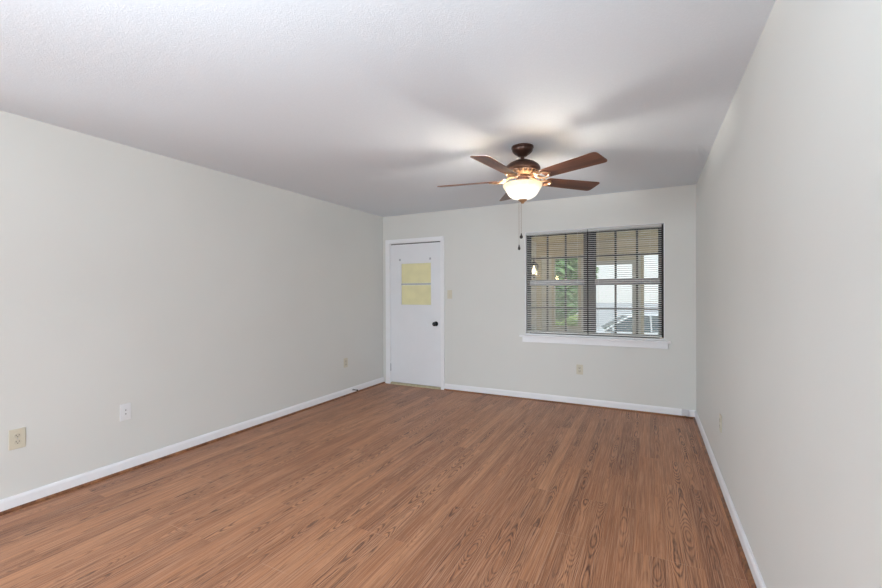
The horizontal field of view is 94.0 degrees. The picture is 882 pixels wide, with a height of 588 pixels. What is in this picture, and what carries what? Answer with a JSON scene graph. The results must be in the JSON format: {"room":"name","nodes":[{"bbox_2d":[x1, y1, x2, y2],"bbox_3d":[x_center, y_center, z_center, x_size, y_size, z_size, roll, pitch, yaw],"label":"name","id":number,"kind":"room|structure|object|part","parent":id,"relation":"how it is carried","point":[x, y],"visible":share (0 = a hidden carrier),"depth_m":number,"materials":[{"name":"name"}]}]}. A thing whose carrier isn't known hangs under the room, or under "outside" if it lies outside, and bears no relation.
{"room":"empty living room","nodes":[
{"label":"empty living room","id":0,"kind":"room"},
{"bbox_2d":[0,383,750,587],"bbox_3d":[-1.440,1.381,0.692,11.000,0.100,10.159,0,0,27],"label":"floor","id":1,"kind":"structure","parent":0,"point":[385,485],"depth_m":2.51,"materials":[{"name":"brown wood"}]},
{"bbox_2d":[390,382,440,389],"bbox_3d":[-0.332,1.294,5.885,0.817,0.024,0.192,0,0,27],"label":"threshold","id":2,"kind":"object","parent":1,"relation":"on","point":[396,383],"visible":0.53,"depth_m":5.80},
{"bbox_2d":[0,0,775,216],"bbox_3d":[-1.421,-1.160,0.740,11.000,0.100,10.289,0,0,27],"label":"ceiling","id":3,"kind":"structure","parent":0,"point":[368,106],"depth_m":2.20,"materials":[{"name":"white paint"}]},
{"bbox_2d":[437,143,606,249],"bbox_3d":[0.595,-0.733,3.141,1.295,0.788,1.290,0,0,27],"label":"ceiling fan","id":4,"kind":"object","parent":3,"relation":"hanging from","point":[522,189],"visible":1,"depth_m":3.05,"materials":[{"name":"brown wood"}]},
{"bbox_3d":[0.212,-0.874,3.281,0.476,0.006,0.154,0,12,17],"label":"blade","id":5,"kind":"part","parent":4,"relation":"part of","materials":[{"name":"brown wood"}]},
{"bbox_3d":[0.376,-0.873,2.799,0.154,0.006,0.476,14,9,34],"label":"blade","id":6,"kind":"part","parent":4,"relation":"part of","materials":[{"name":"brown wood"}]},
{"bbox_3d":[0.619,-0.877,3.586,0.154,0.006,0.476,-12,0,-1],"label":"blade","id":7,"kind":"part","parent":4,"relation":"part of","materials":[{"name":"brown wood"}]},
{"bbox_3d":[0.626,-0.782,3.153,0.298,0.119,0.298,0,0,27],"label":"lamp shade","id":8,"kind":"part","parent":4,"relation":"part of","materials":[{"name":"white glass"}]},
{"bbox_3d":[1.035,-0.878,3.293,0.476,0.006,0.154,0,-12,-19],"label":"blade","id":9,"kind":"part","parent":4,"relation":"part of","materials":[{"name":"brown wood"}]},
{"bbox_3d":[0.885,-0.875,2.807,0.154,0.006,0.476,14,-9,-36],"label":"blade","id":10,"kind":"part","parent":4,"relation":"part of","materials":[{"name":"brown wood"}]},
{"bbox_2d":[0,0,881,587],"bbox_3d":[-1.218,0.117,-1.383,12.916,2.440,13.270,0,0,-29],"label":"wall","id":11,"kind":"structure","parent":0,"point":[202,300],"depth_m":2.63,"materials":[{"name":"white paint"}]},
{"bbox_2d":[8,427,25,450],"bbox_3d":[-2.624,0.897,2.547,0.009,0.124,0.078,0,0,27],"label":"wall outlet","id":12,"kind":"object","parent":11,"relation":"attached to","point":[17,437],"visible":1,"depth_m":2.54,"materials":[{"name":"beige plastic"}]},
{"bbox_2d":[120,403,130,420],"bbox_3d":[-2.357,0.881,3.074,0.010,0.124,0.074,0,0,27],"label":"jack plate","id":13,"kind":"object","parent":11,"relation":"attached to","point":[125,409],"visible":1,"depth_m":3.07,"materials":[{"name":"white plastic"}]},
{"bbox_2d":[0,377,384,515],"bbox_3d":[-1.946,1.278,3.861,0.030,0.086,4.917,0,0,27],"label":"baseboard","id":14,"kind":"structure","parent":11,"relation":"attached to","point":[28,498],"depth_m":3.23,"materials":[{"name":"white paint"}]},
{"bbox_2d":[344,358,347,367],"bbox_3d":[-1.228,0.887,5.304,0.009,0.120,0.074,0,0,27],"label":"wall outlet","id":15,"kind":"object","parent":11,"relation":"attached to","point":[345,359],"visible":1,"depth_m":5.30,"materials":[{"name":"beige plastic"}]},
{"bbox_2d":[719,414,721,432],"bbox_3d":[1.903,0.880,2.802,0.009,0.115,0.071,0,0,27],"label":"wall outlet","id":16,"kind":"object","parent":11,"relation":"attached to","point":[720,416],"visible":1,"depth_m":2.79,"materials":[{"name":"beige plastic"}]},
{"bbox_2d":[693,411,765,587],"bbox_3d":[1.536,1.269,2.098,0.030,0.086,4.917,0,0,27],"label":"baseboard","id":17,"kind":"structure","parent":11,"relation":"attached to","point":[753,573],"depth_m":2.32,"materials":[{"name":"white paint"}]},
{"bbox_2d":[528,241,536,332],"bbox_3d":[1.174,0.227,6.566,0.120,2.340,2.426,0,0,27],"label":"wall","id":18,"kind":"structure","parent":0,"point":[533,243],"depth_m":7.41,"materials":[{"name":"grey"}]},
{"bbox_2d":[532,260,538,277],"bbox_3d":[1.549,-0.437,6.947,0.207,0.352,0.164,0,0,27],"label":"wall lantern","id":19,"kind":"object","parent":18,"relation":"attached to","point":[533,268],"visible":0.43,"depth_m":6.92,"materials":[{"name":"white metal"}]},
{"bbox_2d":[383,184,695,410],"bbox_3d":[0.935,0.083,5.237,4.174,2.440,0.150,0,0,27],"label":"wall","id":20,"kind":"structure","parent":0,"point":[484,266],"depth_m":5.00,"materials":[{"name":"white paint"}]},
{"bbox_2d":[385,236,444,389],"bbox_3d":[-0.348,0.260,5.877,0.953,2.093,0.166,0,0,27],"label":"door frame","id":21,"kind":"structure","parent":20,"relation":"attached to","point":[388,243],"depth_m":5.90,"materials":[{"name":"white paint"}]},
{"bbox_2d":[390,241,440,386],"bbox_3d":[-0.379,0.276,5.807,0.824,2.002,0.110,0,0,27],"label":"door","id":22,"kind":"structure","parent":20,"relation":"in","point":[415,309],"depth_m":5.81,"materials":[{"name":"white paint"}]},
{"bbox_2d":[447,290,451,298],"bbox_3d":[0.116,0.005,5.558,0.071,0.115,0.017,0,0,27],"label":"light switch","id":23,"kind":"object","parent":20,"relation":"attached to","point":[449,292],"visible":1,"depth_m":5.56,"materials":[{"name":"beige plastic"}]},
{"bbox_2d":[444,383,694,418],"bbox_3d":[1.344,1.259,4.936,2.909,0.086,0.030,0,0,27],"label":"baseboard","id":24,"kind":"structure","parent":20,"relation":"attached to","point":[647,409],"depth_m":4.82,"materials":[{"name":"white paint"}]},
{"bbox_2d":[576,364,582,374],"bbox_3d":[1.621,0.883,4.805,0.074,0.115,0.009,0,0,27],"label":"wall outlet","id":25,"kind":"object","parent":20,"relation":"attached to","point":[579,368],"visible":1,"depth_m":4.80,"materials":[{"name":"beige plastic"}]},
{"bbox_2d":[519,223,670,348],"bbox_3d":[1.736,-0.087,4.791,1.642,1.354,0.170,0,0,27],"label":"window","id":26,"kind":"structure","parent":20,"relation":"in","point":[589,293],"depth_m":4.79,"materials":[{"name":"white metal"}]},
{"bbox_2d":[526,229,587,334],"bbox_3d":[1.384,-0.140,4.950,0.720,1.228,0.034,0,0,27],"label":"blind","id":27,"kind":"object","parent":26,"relation":"attached to","point":[581,230],"visible":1,"depth_m":4.94,"materials":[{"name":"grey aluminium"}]},
{"bbox_3d":[1.388,0.467,4.955,0.720,0.014,0.024,0,0,27],"label":"rail","id":28,"kind":"part","parent":27,"relation":"part of","materials":[{"name":"white plastic"}]},
{"bbox_3d":[1.608,-0.135,4.840,0.001,1.198,0.027,0,0,27],"label":"ladder cord","id":29,"kind":"part","parent":27,"relation":"part of","materials":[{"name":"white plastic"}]},
{"bbox_3d":[1.413,-0.446,5.020,0.650,0.566,0.020,0,0,27],"label":"sash","id":30,"kind":"part","parent":26,"relation":"part of","materials":[{"name":"clear glass"}]},
{"bbox_3d":[1.406,0.178,5.005,0.650,0.582,0.020,0,0,27],"label":"sash","id":31,"kind":"part","parent":26,"relation":"part of","materials":[{"name":"clear glass"}]},
{"bbox_3d":[1.407,-0.138,5.007,0.648,0.056,0.056,0,0,27],"label":"meeting rail","id":32,"kind":"part","parent":26,"relation":"part of","materials":[{"name":"grey metal"}]},
{"bbox_3d":[1.724,0.506,4.765,1.642,0.041,0.106,0,0,27],"label":"sill","id":33,"kind":"part","parent":26,"relation":"part of","materials":[{"name":"white paint"}]},
{"bbox_2d":[588,224,661,337],"bbox_3d":[2.048,-0.141,4.613,0.754,1.228,0.034,0,0,27],"label":"blind","id":34,"kind":"object","parent":26,"relation":"attached to","point":[652,225],"visible":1,"depth_m":4.59,"materials":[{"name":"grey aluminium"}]},
{"bbox_3d":[2.052,0.466,4.619,0.754,0.014,0.024,0,0,27],"label":"rail","id":35,"kind":"part","parent":34,"relation":"part of","materials":[{"name":"white plastic"}]},
{"bbox_3d":[2.098,-0.140,4.657,0.665,0.056,0.056,0,0,27],"label":"meeting rail","id":36,"kind":"part","parent":26,"relation":"part of","materials":[{"name":"grey metal"}]},
{"bbox_3d":[2.104,-0.448,4.670,0.667,0.566,0.020,0,0,27],"label":"sash","id":37,"kind":"part","parent":26,"relation":"part of","materials":[{"name":"clear glass"}]},
{"bbox_3d":[2.097,0.176,4.655,0.667,0.582,0.020,0,0,27],"label":"sash","id":38,"kind":"part","parent":26,"relation":"part of","materials":[{"name":"clear glass"}]},
{"bbox_2d":[682,409,691,418],"bbox_3d":[2.571,1.256,4.300,0.094,0.086,0.027,0,0,27],"label":"junction box","id":39,"kind":"object","parent":20,"relation":"attached to","point":[684,412],"visible":1,"depth_m":4.29,"materials":[{"name":"grey plastic"}]},
{"bbox_2d":[531,229,657,242],"bbox_3d":[3.238,-0.988,5.578,4.700,0.080,2.551,0,0,27],"label":"ceiling","id":40,"kind":"structure","parent":0,"point":[602,235],"depth_m":6.77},
{"bbox_3d":[2.506,1.493,6.048,7.800,0.200,2.660,0,0,27],"label":"porch slab","id":41,"kind":"object","parent":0,"visible":0},
{"bbox_2d":[536,236,657,333],"bbox_3d":[3.785,0.216,6.654,4.460,2.339,0.150,0,0,27],"label":"wall","id":42,"kind":"structure","parent":41,"relation":"on","point":[602,243],"depth_m":7.28,"materials":[{"name":"grey"}]},
{"bbox_3d":[1.810,0.348,7.587,0.089,2.085,0.029,0,0,27],"label":"corner post","id":43,"kind":"part","parent":42,"relation":"part of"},
{"bbox_2d":[552,255,580,328],"bbox_3d":[2.265,-0.036,7.417,0.508,1.318,0.120,0,0,27],"label":"window","id":44,"kind":"structure","parent":42,"relation":"in","point":[579,258],"depth_m":7.41,"materials":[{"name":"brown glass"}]},
{"bbox_2d":[596,252,635,333],"bbox_3d":[2.941,0.343,7.077,0.818,2.079,0.120,0,0,27],"label":"door","id":45,"kind":"structure","parent":42,"relation":"in","point":[602,260],"depth_m":6.92,"materials":[{"name":"white plastic"}]},
{"bbox_2d":[641,251,663,338],"bbox_3d":[3.753,0.016,6.663,0.923,1.428,0.120,0,0,27],"label":"window","id":46,"kind":"structure","parent":42,"relation":"in","point":[642,267],"depth_m":6.80,"materials":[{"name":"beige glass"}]},
{"label":"outside","id":47,"kind":"structure","parent":0,"visible":0},
{"bbox_2d":[596,302,657,327],"bbox_3d":[21.845,2.061,45.333,50.000,0.300,79.400,0,0,27],"label":"street","id":48,"kind":"structure","parent":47,"point":[604,313],"depth_m":47.44,"materials":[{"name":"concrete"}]},
{"bbox_2d":[556,258,598,320],"bbox_3d":[3.292,-0.116,11.341,2.062,4.682,1.695,0,0,27],"label":"leafy tree","id":49,"kind":"object","parent":48,"relation":"on","point":[573,263],"visible":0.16,"depth_m":10.81,"materials":[{"name":"green plant"}]},
{"bbox_2d":[596,314,657,334],"bbox_3d":[6.478,1.365,13.761,4.285,1.465,2.040,0,0,17],"label":"parked car","id":50,"kind":"object","parent":48,"relation":"on","point":[654,315],"visible":0.04,"depth_m":13.16,"materials":[{"name":"white paint"}]},
{"bbox_3d":[6.952,0.936,13.616,2.950,0.520,1.560,0,0,17],"label":"cabin glass","id":51,"kind":"part","parent":50,"relation":"part of","materials":[{"name":"grey glass"}]},
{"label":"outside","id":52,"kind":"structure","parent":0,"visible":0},
{"bbox_3d":[3.258,2.015,8.636,50.000,0.830,2.870,0,0,27],"label":"lawn","id":53,"kind":"structure","parent":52,"visible":0},
{"bbox_2d":[556,315,577,325],"bbox_3d":[2.743,1.198,8.954,1.114,1.515,0.937,0,0,27],"label":"shrub","id":54,"kind":"object","parent":53,"relation":"on","point":[568,322],"visible":0.02,"depth_m":8.80,"materials":[{"name":"green plant"}]}
]}

